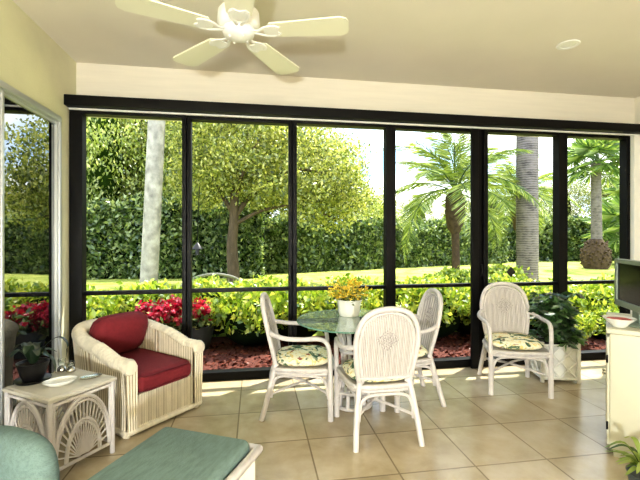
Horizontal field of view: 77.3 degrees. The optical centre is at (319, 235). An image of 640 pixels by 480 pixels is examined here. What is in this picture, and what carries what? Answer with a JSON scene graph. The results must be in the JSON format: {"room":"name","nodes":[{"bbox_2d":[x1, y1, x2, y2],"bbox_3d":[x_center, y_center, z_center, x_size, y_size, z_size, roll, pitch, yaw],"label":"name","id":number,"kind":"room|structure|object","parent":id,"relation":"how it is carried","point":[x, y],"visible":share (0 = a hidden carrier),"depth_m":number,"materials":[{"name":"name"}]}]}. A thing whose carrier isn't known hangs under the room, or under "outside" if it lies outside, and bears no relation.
{"room":"sunroom","nodes":[
{"label":"sunroom","id":0,"kind":"room"},
{"bbox_2d":[0,0,75,366],"bbox_3d":[-1.910,-0.125,0.501,0.150,3.150,7.200,0,0,-9],"label":"wall","id":1,"kind":"structure","parent":0,"point":[32,62],"depth_m":3.33,"materials":[{"name":"yellow paint"}]},
{"bbox_2d":[0,79,61,426],"bbox_3d":[-2.041,0.193,1.546,0.124,2.515,4.145,0,0,-9],"label":"door","id":2,"kind":"structure","parent":1,"relation":"in","point":[30,132],"depth_m":3.12,"materials":[{"name":"silver metal"}]},
{"bbox_2d":[192,186,203,254],"bbox_3d":[-2.940,-0.364,9.600,0.300,1.653,0.300,0,0,-9],"label":"bird feeder","id":3,"kind":"object","parent":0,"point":[197,246],"visible":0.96,"depth_m":9.57,"materials":[{"name":"black"}]},
{"bbox_2d":[193,249,201,254],"bbox_3d":[-2.940,0.387,9.600,0.200,0.150,0.200,0,0,-9],"label":"tray","id":4,"kind":"object","parent":3,"relation":"on","point":[197,252],"depth_m":9.56,"materials":[{"name":"black metal"}]},
{"bbox_2d":[12,0,639,97],"bbox_3d":[1.298,-1.760,1.021,6.750,0.120,7.200,0,0,-9],"label":"ceiling","id":5,"kind":"structure","parent":0,"point":[485,44],"depth_m":3.48,"materials":[{"name":"paint"}]},
{"bbox_2d":[115,0,348,74],"bbox_3d":[-0.486,-1.451,2.422,1.311,0.496,1.274,0,0,-9],"label":"ceiling fan","id":6,"kind":"object","parent":5,"relation":"hanging from","point":[238,20],"visible":1,"depth_m":2.39,"materials":[{"name":"white metal"}]},
{"bbox_2d":[556,39,580,49],"bbox_3d":[2.202,-1.694,3.551,0.190,0.009,0.190,0,0,-9],"label":"recessed light","id":7,"kind":"object","parent":5,"relation":"in","point":[569,44],"visible":1,"depth_m":3.54,"materials":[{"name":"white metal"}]},
{"bbox_2d":[33,359,631,479],"bbox_3d":[1.311,1.510,0.942,6.750,0.120,7.040,0,0,-9],"label":"floor","id":8,"kind":"structure","parent":0,"point":[516,432],"depth_m":2.97,"materials":[{"name":"beige tile"}]},
{"bbox_2d":[0,425,59,479],"bbox_3d":[-1.478,1.176,1.704,0.500,0.562,0.529,0,0,21],"label":"lounge chair","id":9,"kind":"object","parent":8,"relation":"on","point":[25,454],"visible":1,"depth_m":1.75,"materials":[{"name":"teal fabric"}]},
{"bbox_2d":[2,368,116,470],"bbox_3d":[-1.673,1.198,2.590,0.469,0.516,0.444,0,0,25],"label":"end table","id":10,"kind":"object","parent":8,"relation":"on","point":[41,395],"visible":0.7,"depth_m":2.48,"materials":[{"name":"wicker"}]},
{"bbox_2d":[4,336,68,385],"bbox_3d":[-1.840,0.800,2.587,0.276,0.279,0.288,0,0,32],"label":"potted orchid","id":11,"kind":"object","parent":10,"relation":"on","point":[32,370],"visible":1,"depth_m":2.56,"materials":[{"name":"black"}]},
{"bbox_2d":[42,376,76,386],"bbox_3d":[-1.640,0.923,2.523,0.189,0.032,0.131,0,0,-38],"label":"shallow dish","id":12,"kind":"object","parent":10,"relation":"on","point":[64,380],"visible":1,"depth_m":2.54,"materials":[{"name":"white ceramic"}]},
{"bbox_2d":[57,359,66,371],"bbox_3d":[-1.796,0.897,2.785,0.060,0.085,0.060,0,0,-9],"label":"votive holder","id":13,"kind":"object","parent":10,"relation":"on","point":[63,367],"visible":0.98,"depth_m":2.77,"materials":[{"name":"silver metal"}]},
{"bbox_2d":[66,362,75,372],"bbox_3d":[-1.727,0.904,2.775,0.060,0.070,0.060,0,0,-9],"label":"votive holder","id":14,"kind":"object","parent":10,"relation":"on","point":[69,369],"visible":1,"depth_m":2.76,"materials":[{"name":"silver metal"}]},
{"bbox_2d":[79,373,101,379],"bbox_3d":[-1.521,0.935,2.657,0.136,0.009,0.084,0,0,-44],"label":"coaster","id":15,"kind":"object","parent":10,"relation":"on","point":[90,376],"visible":1,"depth_m":2.66,"materials":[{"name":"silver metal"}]},
{"bbox_2d":[71,311,204,438],"bbox_3d":[-1.597,1.059,3.379,1.017,0.782,0.734,0,0,33],"label":"wicker armchair","id":16,"kind":"object","parent":8,"relation":"on","point":[158,369],"visible":0.88,"depth_m":3.19,"materials":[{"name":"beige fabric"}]},
{"bbox_2d":[89,311,147,353],"bbox_3d":[-1.754,0.850,3.480,0.332,0.363,0.482,0,0,33],"label":"cushion","id":17,"kind":"object","parent":16,"relation":"on","point":[125,332],"depth_m":3.39,"materials":[{"name":"red fabric"}]},
{"bbox_2d":[119,348,190,392],"bbox_3d":[-1.510,1.093,3.323,0.791,0.141,0.488,0,0,33],"label":"seat cushion","id":18,"kind":"object","parent":16,"relation":"on","point":[158,368],"depth_m":3.20,"materials":[{"name":"red fabric"}]},
{"bbox_2d":[88,427,262,479],"bbox_3d":[-0.675,1.237,1.825,0.606,0.442,0.634,0,0,17],"label":"ottoman","id":19,"kind":"object","parent":8,"relation":"on","point":[171,453],"visible":1,"depth_m":1.83,"materials":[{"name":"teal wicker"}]},
{"bbox_2d":[259,292,333,421],"bbox_3d":[-0.187,0.967,3.385,0.622,0.981,0.614,0,0,-1],"label":"dining chair","id":20,"kind":"object","parent":8,"relation":"on","point":[312,362],"visible":0.99,"depth_m":3.17,"materials":[{"name":"wicker"}]},
{"bbox_2d":[276,345,326,365],"bbox_3d":[-0.145,1.008,3.385,0.460,0.100,0.470,0,0,-1],"label":"seat cushion","id":21,"kind":"object","parent":20,"relation":"on","point":[293,355],"depth_m":3.24,"materials":[{"name":"fabric"}]},
{"bbox_2d":[297,309,372,411],"bbox_3d":[0.280,1.081,3.440,0.961,0.733,0.961,0,0,-18],"label":"dining table","id":22,"kind":"object","parent":8,"relation":"on","point":[331,321],"visible":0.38,"depth_m":3.35,"materials":[{"name":"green glass"}]},
{"bbox_2d":[319,275,372,316],"bbox_3d":[0.249,0.538,3.619,0.494,0.352,0.414,0,0,-43],"label":"potted flowers","id":23,"kind":"object","parent":22,"relation":"on","point":[348,302],"visible":1,"depth_m":3.53,"materials":[{"name":"yellow plant"}]},
{"bbox_2d":[334,306,424,452],"bbox_3d":[0.429,0.967,2.998,0.614,0.981,0.621,0,0,-9],"label":"dining chair","id":24,"kind":"object","parent":8,"relation":"on","point":[386,351],"visible":1,"depth_m":2.78,"materials":[{"name":"wicker"}]},
{"bbox_2d":[343,359,403,381],"bbox_3d":[0.422,1.008,3.040,0.470,0.100,0.460,0,0,-9],"label":"seat cushion","id":25,"kind":"object","parent":24,"relation":"on","point":[349,375],"depth_m":2.81,"materials":[{"name":"fabric"}]},
{"bbox_2d":[380,288,445,411],"bbox_3d":[0.752,0.967,3.603,0.621,0.981,0.614,0,0,-7],"label":"dining chair","id":26,"kind":"object","parent":8,"relation":"on","point":[430,309],"visible":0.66,"depth_m":3.48,"materials":[{"name":"wicker"}]},
{"bbox_2d":[418,345,427,356],"bbox_3d":[0.710,1.008,3.598,0.460,0.100,0.470,0,0,-7],"label":"seat cushion","id":27,"kind":"object","parent":26,"relation":"on","point":[423,351],"depth_m":3.44,"materials":[{"name":"fabric"}]},
{"bbox_2d":[470,128,478,368],"bbox_3d":[1.695,0.138,4.389,0.080,2.625,0.033,0,0,-9],"label":"trim","id":28,"kind":"structure","parent":8,"relation":"on","point":[474,133],"depth_m":4.37,"materials":[{"name":"brown metal"}]},
{"bbox_2d":[477,282,553,398],"bbox_3d":[1.859,0.967,3.882,0.614,0.981,0.621,0,0,9],"label":"dining chair","id":29,"kind":"object","parent":8,"relation":"on","point":[504,316],"visible":1,"depth_m":3.95,"materials":[{"name":"wicker"}]},
{"bbox_2d":[485,333,542,349],"bbox_3d":[1.852,1.008,3.840,0.470,0.100,0.460,0,0,9],"label":"seat cushion","id":30,"kind":"object","parent":29,"relation":"on","point":[499,341],"depth_m":3.70,"materials":[{"name":"fabric"}]},
{"bbox_2d":[525,291,588,383],"bbox_3d":[2.378,1.001,4.112,0.631,0.898,0.631,0,0,28],"label":"planter","id":31,"kind":"object","parent":8,"relation":"on","point":[551,306],"visible":0.91,"depth_m":3.96,"materials":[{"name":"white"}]},
{"bbox_2d":[602,312,639,457],"bbox_3d":[2.262,1.028,2.788,0.484,0.845,0.702,0,0,36],"label":"tv cabinet","id":32,"kind":"object","parent":8,"relation":"on","point":[622,370],"visible":0.92,"depth_m":2.59,"materials":[{"name":"white wood"}]},
{"bbox_2d":[602,315,636,327],"bbox_3d":[1.985,0.573,2.655,0.194,0.064,0.189,0,0,-9],"label":"bowl","id":33,"kind":"object","parent":32,"relation":"on","point":[618,321],"visible":1,"depth_m":2.63,"materials":[{"name":"white ceramic"}]},
{"bbox_2d":[615,259,639,328],"bbox_3d":[2.143,0.385,2.697,0.166,0.440,0.456,0,0,15],"label":"television","id":34,"kind":"object","parent":32,"relation":"on","point":[627,272],"visible":0.94,"depth_m":2.73,"materials":[{"name":"grey plastic"}]},
{"bbox_2d":[604,436,639,479],"bbox_3d":[1.817,1.307,2.227,0.391,0.286,0.388,0,0,-9],"label":"potted fern","id":35,"kind":"object","parent":8,"relation":"on","point":[633,469],"visible":1,"depth_m":2.26,"materials":[{"name":"green leaf"},{"name":"ceramic pot"},{"name":"soil"}]},
{"bbox_2d":[76,62,634,137],"bbox_3d":[0.735,-1.455,4.500,6.750,0.490,0.150,0,0,-9],"label":"wall","id":36,"kind":"structure","parent":0,"point":[91,79],"depth_m":4.34,"materials":[{"name":"paint"}]},
{"bbox_2d":[187,115,292,381],"bbox_3d":[-0.803,0.125,4.065,1.048,2.650,0.138,0,0,-9],"label":"window","id":37,"kind":"structure","parent":36,"relation":"in","point":[257,372],"depth_m":4.04,"materials":[{"name":"brown metal"}]},
{"bbox_2d":[293,120,390,374],"bbox_3d":[0.235,0.125,4.222,1.048,2.650,0.100,0,0,-9],"label":"window","id":38,"kind":"structure","parent":36,"relation":"in","point":[386,286],"depth_m":4.25,"materials":[{"name":"brown metal"}]},
{"bbox_2d":[64,94,639,133],"bbox_3d":[0.769,-1.250,4.293,6.346,0.096,0.269,0,0,-9],"label":"curtain rail","id":39,"kind":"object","parent":36,"relation":"attached to","point":[73,101],"depth_m":4.07,"materials":[{"name":"brown metal"}]},
{"bbox_2d":[68,107,639,365],"bbox_3d":[0.766,0.125,4.295,6.334,2.650,0.125,0,0,-9],"label":"window","id":40,"kind":"structure","parent":36,"relation":"in","point":[78,293],"depth_m":3.80,"materials":[{"name":"brown metal"}]},
{"bbox_2d":[391,125,482,369],"bbox_3d":[1.279,0.125,4.402,1.066,2.650,0.138,0,0,-9],"label":"window","id":41,"kind":"structure","parent":36,"relation":"in","point":[450,362],"depth_m":4.38,"materials":[{"name":"brown metal"}]},
{"bbox_2d":[482,129,563,366],"bbox_3d":[2.301,0.125,4.556,0.998,2.650,0.100,0,0,-9],"label":"window","id":42,"kind":"structure","parent":36,"relation":"in","point":[558,138],"depth_m":4.58,"materials":[{"name":"brown metal"}]},
{"bbox_2d":[507,255,516,276],"bbox_3d":[2.165,0.341,4.520,0.130,0.254,0.016,0,0,-9],"label":"suncatcher","id":43,"kind":"object","parent":42,"relation":"hanging from","point":[510,271],"visible":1,"depth_m":4.52,"materials":[{"name":"black metal"}]},
{"bbox_2d":[564,133,629,359],"bbox_3d":[3.239,0.125,4.739,0.908,2.650,0.100,0,0,-9],"label":"window","id":44,"kind":"structure","parent":36,"relation":"in","point":[624,141],"depth_m":4.75,"materials":[{"name":"brown metal"}]},
{"bbox_2d":[625,465,639,479],"bbox_3d":[1.820,1.385,2.220,0.200,0.130,0.200,0,0,-9],"label":"pot","id":45,"kind":"object","parent":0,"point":[632,476],"depth_m":2.24,"materials":[{"name":"blue stone"}]},
{"bbox_2d":[635,96,639,123],"bbox_3d":[4.507,-0.125,1.540,0.150,3.150,7.200,0,0,-9],"label":"wall","id":46,"kind":"structure","parent":0,"point":[637,100],"depth_m":4.90,"materials":[{"name":"paint"}]},
{"bbox_2d":[630,136,639,313],"bbox_3d":[3.796,0.120,4.804,0.210,2.660,0.150,0,0,-9],"label":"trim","id":47,"kind":"structure","parent":46,"relation":"attached to","point":[634,140],"depth_m":4.72,"materials":[{"name":"white paint"}]},
{"label":"outside","id":48,"kind":"structure","parent":0,"visible":0},
{"bbox_2d":[86,261,614,336],"bbox_3d":[1.976,1.550,50.344,140.000,0.001,90.000,0,0,-9],"label":"lawn","id":49,"kind":"structure","parent":48,"point":[576,270],"depth_m":16.10,"materials":[{"name":"green plant"}]},
{"bbox_2d":[86,117,147,202],"bbox_3d":[-9.378,-2.896,16.281,6.422,9.030,6.132,0,0,-37],"label":"weeping tree","id":50,"kind":"object","parent":49,"relation":"on","point":[102,150],"visible":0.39,"depth_m":15.94,"materials":[{"name":"green plant"}]},
{"bbox_2d":[108,119,180,199],"bbox_3d":[-8.278,-3.407,18.971,6.930,10.075,8.131,0,0,-8],"label":"broadleaf tree","id":51,"kind":"object","parent":49,"relation":"on","point":[139,121],"visible":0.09,"depth_m":16.71,"materials":[{"name":"green plant"}]},
{"bbox_2d":[140,120,164,285],"bbox_3d":[-4.530,-3.011,10.995,5.300,9.386,5.355,0,0,-9],"label":"palm tree","id":52,"kind":"object","parent":49,"relation":"on","point":[150,250],"visible":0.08,"depth_m":10.83,"materials":[{"name":"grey plant"}]},
{"bbox_2d":[86,191,265,279],"bbox_3d":[-9.587,-0.060,14.870,15.076,3.443,2.290,0,0,-6],"label":"hedge","id":53,"kind":"object","parent":49,"relation":"on","point":[113,230],"visible":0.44,"depth_m":14.54,"materials":[{"name":"green plant"}]},
{"bbox_2d":[121,119,247,198],"bbox_3d":[-6.160,-3.859,20.282,8.948,10.978,6.922,0,0,-23],"label":"broadleaf tree","id":54,"kind":"object","parent":49,"relation":"on","point":[121,119],"visible":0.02,"depth_m":18.18,"materials":[{"name":"green plant"}]},
{"bbox_2d":[129,120,257,215],"bbox_3d":[-5.154,-2.673,17.800,5.825,8.579,6.101,0,0,34],"label":"weeping tree","id":55,"kind":"object","parent":49,"relation":"on","point":[172,191],"visible":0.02,"depth_m":16.35,"materials":[{"name":"green plant"}]},
{"bbox_2d":[180,273,238,286],"bbox_3d":[-2.174,1.146,8.208,1.292,0.827,0.545,0,0,-14],"label":"garden bench","id":56,"kind":"object","parent":49,"relation":"on","point":[206,274],"visible":0.09,"depth_m":7.98,"materials":[{"name":"stone"}]},
{"bbox_2d":[144,121,382,282],"bbox_3d":[-1.865,-2.079,13.065,7.973,7.512,5.156,0,0,-9],"label":"oak tree","id":57,"kind":"object","parent":49,"relation":"on","point":[248,164],"visible":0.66,"depth_m":12.39,"materials":[{"name":"green plant"}]},
{"bbox_2d":[238,274,302,285],"bbox_3d":[-0.857,1.072,6.467,1.266,0.923,1.524,0,0,-44],"label":"shrub","id":58,"kind":"object","parent":49,"relation":"on","point":[262,280],"visible":0.06,"depth_m":6.38,"materials":[{"name":"green plant"}]},
{"bbox_2d":[228,124,321,217],"bbox_3d":[-3.483,-2.976,21.207,7.424,9.199,6.327,0,0,-8],"label":"broadleaf tree","id":59,"kind":"object","parent":49,"relation":"on","point":[268,212],"visible":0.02,"depth_m":21.23,"materials":[{"name":"green plant"}]},
{"bbox_2d":[279,127,354,221],"bbox_3d":[-0.336,-2.777,23.108,5.537,8.782,7.159,0,0,-15],"label":"broadleaf tree","id":60,"kind":"object","parent":49,"relation":"on","point":[317,127],"visible":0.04,"depth_m":22.71,"materials":[{"name":"green plant"}]},
{"bbox_2d":[309,137,382,223],"bbox_3d":[1.115,-1.873,20.480,5.105,6.955,5.231,0,0,-29],"label":"broadleaf tree","id":61,"kind":"object","parent":49,"relation":"on","point":[353,156],"visible":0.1,"depth_m":19.94,"materials":[{"name":"green plant"}]},
{"bbox_2d":[320,273,378,290],"bbox_3d":[0.526,1.080,6.730,1.257,0.907,1.321,0,0,-28],"label":"shrub","id":62,"kind":"object","parent":49,"relation":"on","point":[359,278],"visible":0.08,"depth_m":6.76,"materials":[{"name":"green plant"}]},
{"bbox_2d":[361,183,406,228],"bbox_3d":[3.197,-0.732,22.488,3.403,4.636,3.487,0,0,33],"label":"broadleaf tree","id":63,"kind":"object","parent":49,"relation":"on","point":[379,190],"visible":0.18,"depth_m":22.10,"materials":[{"name":"green plant"}]},
{"bbox_2d":[265,213,509,273],"bbox_3d":[3.816,0.251,20.331,15.471,2.841,2.309,0,0,-28],"label":"hedge","id":64,"kind":"object","parent":49,"relation":"on","point":[319,250],"visible":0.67,"depth_m":18.34,"materials":[{"name":"green plant"}]},
{"bbox_2d":[203,328,605,369],"bbox_3d":[0.640,1.510,5.427,13.000,0.074,2.050,0,0,-9],"label":"mulch bed","id":65,"kind":"object","parent":49,"relation":"on","point":[225,339],"visible":0.16,"depth_m":5.21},
{"bbox_2d":[86,277,124,319],"bbox_3d":[-3.229,1.038,5.163,1.303,0.991,1.293,0,0,5],"label":"shrub","id":66,"kind":"object","parent":65,"relation":"on","point":[93,310],"visible":0.23,"depth_m":5.12,"materials":[{"name":"green plant"}]},
{"bbox_2d":[96,278,181,322],"bbox_3d":[-2.548,1.083,5.874,1.563,0.901,1.299,0,0,-29],"label":"shrub","id":67,"kind":"object","parent":65,"relation":"on","point":[130,301],"visible":0.21,"depth_m":5.69,"materials":[{"name":"green plant"}]},
{"bbox_2d":[134,294,215,349],"bbox_3d":[-1.887,1.133,5.180,1.052,0.735,0.784,0,0,18],"label":"flowering plant","id":68,"kind":"object","parent":65,"relation":"on","point":[168,312],"visible":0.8,"depth_m":5.07,"materials":[{"name":"green leaf"},{"name":"red petals"},{"name":"soil"}]},
{"bbox_2d":[163,274,246,336],"bbox_3d":[-1.657,1.062,6.097,1.340,0.943,1.409,0,0,33],"label":"shrub","id":69,"kind":"object","parent":65,"relation":"on","point":[213,282],"visible":0.14,"depth_m":5.92,"materials":[{"name":"green plant"}]},
{"bbox_2d":[204,279,287,345],"bbox_3d":[-0.933,1.052,5.549,1.251,0.964,1.260,0,0,27],"label":"shrub","id":70,"kind":"object","parent":65,"relation":"on","point":[242,323],"visible":0.77,"depth_m":5.21,"materials":[{"name":"green plant"}]},
{"bbox_2d":[259,278,332,336],"bbox_3d":[-0.328,1.077,5.778,1.250,0.912,1.504,0,0,-17],"label":"shrub","id":71,"kind":"object","parent":65,"relation":"on","point":[304,299],"visible":0.34,"depth_m":5.43,"materials":[{"name":"green plant"}]},
{"bbox_2d":[309,280,381,341],"bbox_3d":[0.353,1.095,5.766,1.230,0.877,1.293,0,0,-5],"label":"shrub","id":72,"kind":"object","parent":65,"relation":"on","point":[333,303],"visible":0.15,"depth_m":5.45,"materials":[{"name":"green plant"}]},
{"bbox_2d":[362,275,421,324],"bbox_3d":[0.998,1.061,6.006,1.345,0.944,1.291,0,0,41],"label":"shrub","id":73,"kind":"object","parent":65,"relation":"on","point":[403,300],"visible":0.34,"depth_m":5.66,"materials":[{"name":"green plant"}]},
{"bbox_2d":[203,328,605,369],"bbox_3d":[0.679,1.479,5.248,12.060,0.096,1.379,0,0,-9],"label":"chips","id":74,"kind":"object","parent":65,"relation":"on","point":[455,334],"visible":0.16,"depth_m":5.16,"materials":[{"name":"red wood"}]},
{"bbox_2d":[399,276,469,337],"bbox_3d":[1.688,1.067,5.927,1.514,0.933,1.258,0,0,38],"label":"shrub","id":75,"kind":"object","parent":65,"relation":"on","point":[456,305],"visible":0.4,"depth_m":5.62,"materials":[{"name":"green plant"}]},
{"bbox_2d":[456,287,469,333],"bbox_3d":[2.296,1.136,6.204,1.171,0.793,1.231,0,0,-22],"label":"shrub","id":76,"kind":"object","parent":65,"relation":"on","point":[462,328],"visible":0.03,"depth_m":5.91,"materials":[{"name":"green plant"}]},
{"bbox_2d":[488,280,540,328],"bbox_3d":[2.996,1.108,6.174,1.166,0.850,1.119,0,0,36],"label":"shrub","id":77,"kind":"object","parent":65,"relation":"on","point":[527,290],"visible":0.08,"depth_m":5.97,"materials":[{"name":"green plant"}]},
{"bbox_2d":[525,279,595,315],"bbox_3d":[3.700,1.117,6.419,1.368,0.831,1.137,0,0,-30],"label":"shrub","id":78,"kind":"object","parent":65,"relation":"on","point":[546,288],"visible":0.11,"depth_m":6.20,"materials":[{"name":"green plant"}]},
{"bbox_2d":[568,311,602,341],"bbox_3d":[3.455,1.254,5.584,0.712,0.555,0.742,0,0,-18],"label":"shrub","id":79,"kind":"object","parent":65,"relation":"on","point":[587,326],"visible":0.26,"depth_m":5.36,"materials":[{"name":"green plant"}]},
{"bbox_2d":[570,284,618,313],"bbox_3d":[4.471,1.144,6.365,1.133,0.777,1.192,0,0,-4],"label":"shrub","id":80,"kind":"object","parent":65,"relation":"on","point":[605,297],"visible":0.34,"depth_m":6.17,"materials":[{"name":"green plant"}]},
{"bbox_2d":[585,272,614,288],"bbox_3d":[5.179,1.033,6.726,1.276,1.001,1.266,0,0,3],"label":"shrub","id":81,"kind":"object","parent":65,"relation":"on","point":[612,277],"visible":0.07,"depth_m":6.84,"materials":[{"name":"green plant"}]},
{"bbox_2d":[582,307,618,339],"bbox_3d":[4.152,1.280,5.782,0.763,0.505,0.726,0,0,-19],"label":"shrub","id":82,"kind":"object","parent":65,"relation":"on","point":[597,313],"visible":0.34,"depth_m":5.70,"materials":[{"name":"green plant"}]},
{"bbox_2d":[396,190,440,222],"bbox_3d":[6.435,-0.896,26.406,4.046,4.964,3.130,0,0,-21],"label":"broadleaf tree","id":83,"kind":"object","parent":49,"relation":"on","point":[400,205],"visible":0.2,"depth_m":26.15,"materials":[{"name":"green plant"}]},
{"bbox_2d":[397,269,457,287],"bbox_3d":[1.854,1.055,6.882,1.294,0.956,1.348,0,0,45],"label":"shrub","id":84,"kind":"object","parent":49,"relation":"on","point":[429,276],"visible":0.02,"depth_m":6.88,"materials":[{"name":"green plant"}]},
{"bbox_2d":[426,266,469,282],"bbox_3d":[3.271,1.117,9.601,1.436,0.872,1.378,0,0,-29],"label":"shrub","id":85,"kind":"object","parent":49,"relation":"on","point":[462,275],"visible":0.3,"depth_m":9.35,"materials":[{"name":"green plant"}]},
{"bbox_2d":[437,204,469,221],"bbox_3d":[8.940,-0.605,26.929,3.535,4.380,3.013,0,0,8],"label":"broadleaf tree","id":86,"kind":"object","parent":49,"relation":"on","point":[439,213],"visible":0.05,"depth_m":27.03,"materials":[{"name":"green plant"}]},
{"bbox_2d":[376,132,549,269],"bbox_3d":[4.220,-0.859,12.078,5.054,5.001,4.746,0,0,2],"label":"date palm","id":87,"kind":"object","parent":49,"relation":"on","point":[455,200],"visible":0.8,"depth_m":11.70,"materials":[{"name":"green plant"}]},
{"bbox_2d":[464,271,532,291],"bbox_3d":[3.227,1.082,7.189,1.291,0.902,1.554,0,0,22],"label":"shrub","id":88,"kind":"object","parent":49,"relation":"on","point":[495,277],"visible":0.15,"depth_m":7.08,"materials":[{"name":"green plant"}]},
{"bbox_2d":[488,183,513,216],"bbox_3d":[12.014,-1.272,27.548,4.669,5.728,3.611,0,0,-4],"label":"broadleaf tree","id":89,"kind":"object","parent":49,"relation":"on","point":[491,204],"visible":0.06,"depth_m":26.85,"materials":[{"name":"green plant"}]},
{"bbox_2d":[488,263,534,281],"bbox_3d":[4.606,1.119,10.227,1.448,0.869,1.743,0,0,6],"label":"shrub","id":90,"kind":"object","parent":49,"relation":"on","point":[499,267],"visible":0.2,"depth_m":9.90,"materials":[{"name":"green plant"}]},
{"bbox_2d":[516,136,538,287],"bbox_3d":[6.134,-3.248,11.950,5.300,9.912,5.355,0,0,-9],"label":"palm tree","id":91,"kind":"object","parent":49,"relation":"on","point":[527,165],"visible":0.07,"depth_m":11.74,"materials":[{"name":"grey plant"}]},
{"bbox_2d":[507,182,551,214],"bbox_3d":[14.463,-1.123,27.696,4.384,5.432,3.736,0,0,-42],"label":"broadleaf tree","id":92,"kind":"object","parent":49,"relation":"on","point":[542,201],"visible":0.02,"depth_m":27.44,"materials":[{"name":"green plant"}]},
{"bbox_2d":[488,150,585,234],"bbox_3d":[7.213,-0.658,14.289,3.888,4.599,3.650,0,0,-12],"label":"date palm","id":93,"kind":"object","parent":49,"relation":"on","point":[510,169],"visible":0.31,"depth_m":13.81,"materials":[{"name":"green plant"}]},
{"bbox_2d":[466,213,618,261],"bbox_3d":[18.249,0.038,25.855,17.875,3.335,2.313,0,0,-7],"label":"hedge","id":94,"kind":"object","parent":49,"relation":"on","point":[577,227],"visible":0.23,"depth_m":24.72,"materials":[{"name":"green plant"}]},
{"bbox_2d":[548,276,592,291],"bbox_3d":[4.559,1.139,7.302,1.163,0.787,1.222,0,0,22],"label":"shrub","id":95,"kind":"object","parent":49,"relation":"on","point":[569,277],"visible":0.04,"depth_m":7.15,"materials":[{"name":"green plant"}]},
{"bbox_2d":[542,174,606,217],"bbox_3d":[17.663,-1.742,28.752,4.213,6.682,5.447,0,0,-5],"label":"broadleaf tree","id":96,"kind":"object","parent":49,"relation":"on","point":[571,188],"visible":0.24,"depth_m":28.06,"materials":[{"name":"green plant"}]},
{"bbox_2d":[568,139,618,268],"bbox_3d":[13.101,-1.698,18.977,3.408,6.785,3.396,0,0,-19],"label":"fan palm","id":97,"kind":"object","parent":49,"relation":"on","point":[595,253],"visible":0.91,"depth_m":18.78,"materials":[{"name":"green plant"}]},
{"bbox_2d":[579,175,617,218],"bbox_3d":[20.527,-1.683,28.703,5.303,6.570,4.520,0,0,-24],"label":"broadleaf tree","id":98,"kind":"object","parent":49,"relation":"on","point":[604,194],"visible":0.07,"depth_m":28.79,"materials":[{"name":"green plant"}]},
{"bbox_2d":[579,193,618,253],"bbox_3d":[16.195,-0.378,21.032,4.583,4.062,4.591,0,0,-18],"label":"fan palm","id":99,"kind":"object","parent":49,"relation":"on","point":[610,210],"visible":0.22,"depth_m":20.98,"materials":[{"name":"green plant"}]},
{"bbox_2d":[602,175,618,200],"bbox_3d":[18.584,-1.284,23.026,4.399,5.873,4.407,0,0,-42],"label":"fan palm","id":100,"kind":"object","parent":49,"relation":"on","point":[612,190],"visible":0.06,"depth_m":23.71,"materials":[{"name":"green plant"}]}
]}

